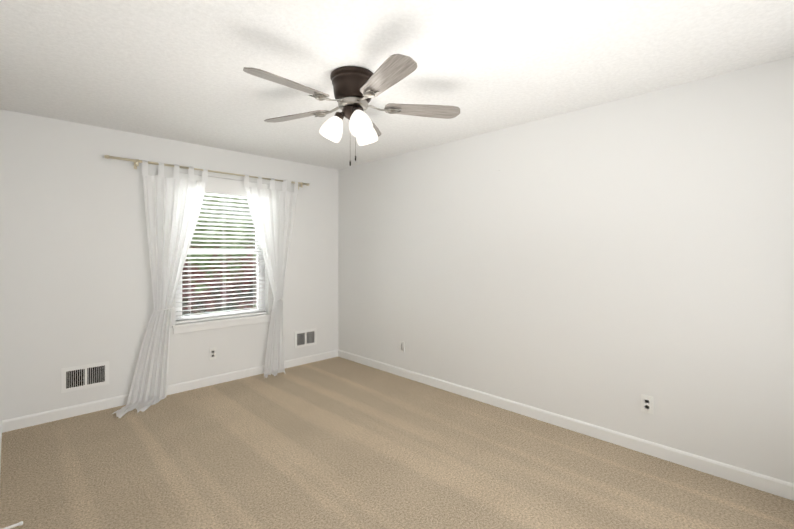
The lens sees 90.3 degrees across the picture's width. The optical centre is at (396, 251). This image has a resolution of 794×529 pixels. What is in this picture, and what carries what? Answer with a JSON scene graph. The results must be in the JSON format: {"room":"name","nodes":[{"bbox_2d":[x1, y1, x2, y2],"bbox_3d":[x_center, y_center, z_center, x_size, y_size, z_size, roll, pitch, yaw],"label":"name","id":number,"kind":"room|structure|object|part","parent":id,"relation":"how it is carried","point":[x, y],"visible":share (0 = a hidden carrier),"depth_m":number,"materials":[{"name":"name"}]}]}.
{"room":"empty bedroom","nodes":[
{"label":"empty bedroom","id":0,"kind":"room"},
{"bbox_2d":[0,109,337,421],"bbox_3d":[-1.937,0.148,4.133,3.446,2.440,0.160,0,0,-45],"label":"wall","id":1,"kind":"structure","parent":0,"point":[75,281],"depth_m":3.42,"materials":[{"name":"white paint"}]},
{"bbox_2d":[61,361,108,392],"bbox_3d":[-2.624,1.057,3.334,0.320,0.200,0.013,0,0,-45],"label":"air vent","id":2,"kind":"object","parent":1,"relation":"in","point":[75,378],"visible":1,"depth_m":3.33,"materials":[{"name":"white metal"}]},
{"bbox_2d":[2,350,337,432],"bbox_3d":[-1.877,1.324,4.069,3.100,0.088,0.013,0,0,-45],"label":"baseboard","id":3,"kind":"structure","parent":1,"relation":"attached to","point":[51,415],"depth_m":3.50,"materials":[{"name":"white paint"}]},
{"bbox_2d":[104,155,309,417],"bbox_3d":[-1.711,0.266,3.998,2.004,2.191,0.350,0,0,-45],"label":"curtains","id":4,"kind":"object","parent":1,"relation":"attached to","point":[173,207],"visible":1,"depth_m":3.75,"materials":[{"name":"white fabric"}]},
{"bbox_3d":[-1.798,-0.788,4.088,2.004,0.082,0.100,0,0,-45],"label":"rod","id":5,"kind":"part","parent":4,"relation":"part of","materials":[{"name":"gold metal"}]},
{"bbox_2d":[209,348,215,359],"bbox_3d":[-1.891,1.050,4.059,0.070,0.115,0.008,0,0,-45],"label":"electrical outlet","id":6,"kind":"object","parent":1,"relation":"attached to","point":[212,353],"visible":1,"depth_m":4.05,"materials":[{"name":"white plastic"}]},
{"bbox_2d":[172,314,270,328],"bbox_3d":[-1.816,0.724,4.168,1.020,0.028,0.109,0,0,-45],"label":"window sill","id":7,"kind":"structure","parent":1,"relation":"attached to","point":[189,324],"depth_m":4.08,"materials":[{"name":"white paint"}]},
{"bbox_2d":[173,317,269,333],"bbox_3d":[-1.796,0.767,4.147,0.990,0.058,0.016,0,0,-45],"label":"apron","id":8,"kind":"object","parent":1,"relation":"attached to","point":[216,326],"visible":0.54,"depth_m":4.09,"materials":[{"name":"white paint"}]},
{"bbox_2d":[176,173,267,323],"bbox_3d":[-1.858,-0.015,4.212,0.950,1.503,0.158,0,0,-45],"label":"window","id":9,"kind":"structure","parent":1,"relation":"in","point":[263,289],"depth_m":4.19,"materials":[{"name":"white plastic"}]},
{"bbox_3d":[-1.870,0.332,4.224,0.860,0.718,0.032,0,0,-45],"label":"window sash","id":10,"kind":"part","parent":9,"relation":"part of","materials":[{"name":"white plastic"}]},
{"bbox_3d":[-1.870,0.332,4.224,0.784,0.642,0.006,0,0,-45],"label":"sash glass","id":11,"kind":"part","parent":9,"relation":"part of","materials":[{"name":"clear glass"}]},
{"bbox_3d":[-1.884,-0.015,4.238,0.950,1.503,0.085,0,0,-45],"label":"frame","id":12,"kind":"part","parent":9,"relation":"part of","materials":[{"name":"white plastic"}]},
{"bbox_3d":[-1.829,0.042,4.183,0.926,1.282,0.049,0,0,-45],"label":"window blind slats","id":13,"kind":"part","parent":9,"relation":"part of","materials":[{"name":"white plastic"}]},
{"bbox_3d":[-1.826,-0.030,4.179,0.942,1.470,0.066,0,0,-45],"label":"window blind rails","id":14,"kind":"part","parent":9,"relation":"part of","materials":[{"name":"white plastic"}]},
{"bbox_3d":[-1.895,-0.354,4.250,0.784,0.659,0.006,0,0,-45],"label":"sash glass","id":15,"kind":"part","parent":9,"relation":"part of","materials":[{"name":"clear glass"}]},
{"bbox_3d":[-1.895,-0.354,4.250,0.860,0.735,0.032,0,0,-45],"label":"window sash","id":16,"kind":"part","parent":9,"relation":"part of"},
{"bbox_2d":[294,328,316,348],"bbox_3d":[-1.112,1.059,4.822,0.305,0.200,0.013,0,0,-45],"label":"air vent","id":17,"kind":"object","parent":1,"relation":"in","point":[303,338],"visible":1,"depth_m":4.82,"materials":[{"name":"white metal"}]},
{"bbox_2d":[0,357,793,528],"bbox_3d":[-0.164,1.425,2.329,3.446,0.120,5.216,0,0,-45],"label":"floor","id":18,"kind":"structure","parent":0,"point":[336,443],"depth_m":2.46,"materials":[{"name":"carpet"}]},
{"bbox_2d":[0,0,793,169],"bbox_3d":[-0.164,-1.135,2.332,3.446,0.120,5.216,0,0,-45],"label":"ceiling","id":19,"kind":"structure","parent":0,"point":[169,69],"depth_m":2.20,"materials":[{"name":"paint"}]},
{"bbox_2d":[243,54,459,165],"bbox_3d":[-0.302,-0.799,2.378,1.273,0.551,1.312,0,0,-45],"label":"ceiling fan","id":20,"kind":"object","parent":19,"relation":"hanging from","point":[356,89],"visible":1,"depth_m":2.33,"materials":[{"name":"grey wood"}]},
{"bbox_3d":[-0.574,-0.892,2.099,0.144,0.006,0.495,16,11,42],"label":"blade","id":21,"kind":"part","parent":20,"relation":"part of","materials":[{"name":"grey wood"}]},
{"bbox_3d":[-0.669,-0.891,2.611,0.495,0.006,0.144,0,12,25],"label":"blade","id":22,"kind":"part","parent":20,"relation":"part of","materials":[{"name":"grey wood"}]},
{"bbox_3d":[-0.405,-0.752,2.431,0.146,0.162,0.140,0,0,4],"label":"lamp shade","id":23,"kind":"part","parent":20,"relation":"part of","materials":[{"name":"white glass"}]},
{"bbox_3d":[-0.349,-0.832,2.427,0.073,0.055,0.058,0,0,4],"label":"arm","id":24,"kind":"part","parent":20,"relation":"part of"},
{"bbox_3d":[-0.235,-0.833,2.349,0.058,0.055,0.073,0,0,-26],"label":"arm","id":25,"kind":"part","parent":20,"relation":"part of"},
{"bbox_3d":[-0.211,-0.752,2.298,0.140,0.162,0.146,0,0,-26],"label":"lamp shade","id":26,"kind":"part","parent":20,"relation":"part of","materials":[{"name":"white glass"}]},
{"bbox_3d":[-0.193,-0.752,2.532,0.140,0.162,0.146,0,0,34],"label":"lamp shade","id":27,"kind":"part","parent":20,"relation":"part of","materials":[{"name":"white glass"}]},
{"bbox_3d":[-0.212,-0.891,2.859,0.144,0.006,0.495,-12,-2,7],"label":"blade","id":28,"kind":"part","parent":20,"relation":"part of","materials":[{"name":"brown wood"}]},
{"bbox_3d":[-0.058,-0.892,2.032,0.144,0.006,0.495,14,-7,-28],"label":"blade","id":29,"kind":"part","parent":20,"relation":"part of","materials":[{"name":"grey wood"}]},
{"bbox_3d":[0.165,-0.891,2.502,0.495,0.006,0.144,0,-12,-11],"label":"blade","id":30,"kind":"part","parent":20,"relation":"part of","materials":[{"name":"grey wood"}]},
{"bbox_2d":[338,56,793,483],"bbox_3d":[1.007,0.147,3.483,0.160,2.440,4.896,0,0,-45],"label":"wall","id":31,"kind":"structure","parent":0,"point":[606,265],"depth_m":2.83,"materials":[{"name":"white paint"}]},
{"bbox_2d":[400,341,404,351],"bbox_3d":[0.055,1.043,4.330,0.008,0.115,0.070,0,0,-45],"label":"electrical outlet","id":32,"kind":"object","parent":31,"relation":"attached to","point":[402,346],"visible":1,"depth_m":4.32,"materials":[{"name":"white plastic"}]},
{"bbox_2d":[338,349,793,500],"bbox_3d":[0.945,1.323,3.421,0.013,0.088,4.896,0,0,-45],"label":"baseboard","id":33,"kind":"structure","parent":31,"relation":"attached to","point":[772,485],"depth_m":2.82,"materials":[{"name":"white paint"}]},
{"bbox_2d":[641,394,652,413],"bbox_3d":[1.689,1.031,2.669,0.008,0.115,0.070,0,0,-45],"label":"electrical outlet","id":34,"kind":"object","parent":31,"relation":"attached to","point":[646,404],"visible":1,"depth_m":2.67,"materials":[{"name":"white plastic"}]},
{"bbox_3d":[-1.335,0.144,1.178,0.160,2.440,4.896,0,0,-45],"label":"wall","id":35,"kind":"structure","parent":0,"visible":0},
{"bbox_2d":[0,421,1,470],"bbox_3d":[-1.274,1.320,1.237,0.013,0.088,4.896,0,0,-45],"label":"baseboard","id":36,"kind":"structure","parent":35,"relation":"attached to","point":[0,441],"depth_m":2.75,"materials":[{"name":"white paint"}]},
{"bbox_2d":[0,521,22,528],"bbox_3d":[-1.843,1.315,1.886,0.086,0.024,0.023,0,0,-45],"label":"door stop","id":37,"kind":"object","parent":35,"relation":"attached to","point":[15,525],"visible":1,"depth_m":1.89,"materials":[{"name":"white paint"}]},
{"label":"outside","id":38,"kind":"structure","parent":0,"visible":0},
{"bbox_2d":[182,192,256,316],"bbox_3d":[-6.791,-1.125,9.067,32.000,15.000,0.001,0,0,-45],"label":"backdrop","id":39,"kind":"structure","parent":38,"point":[224,308],"depth_m":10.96,"materials":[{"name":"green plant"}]}
]}

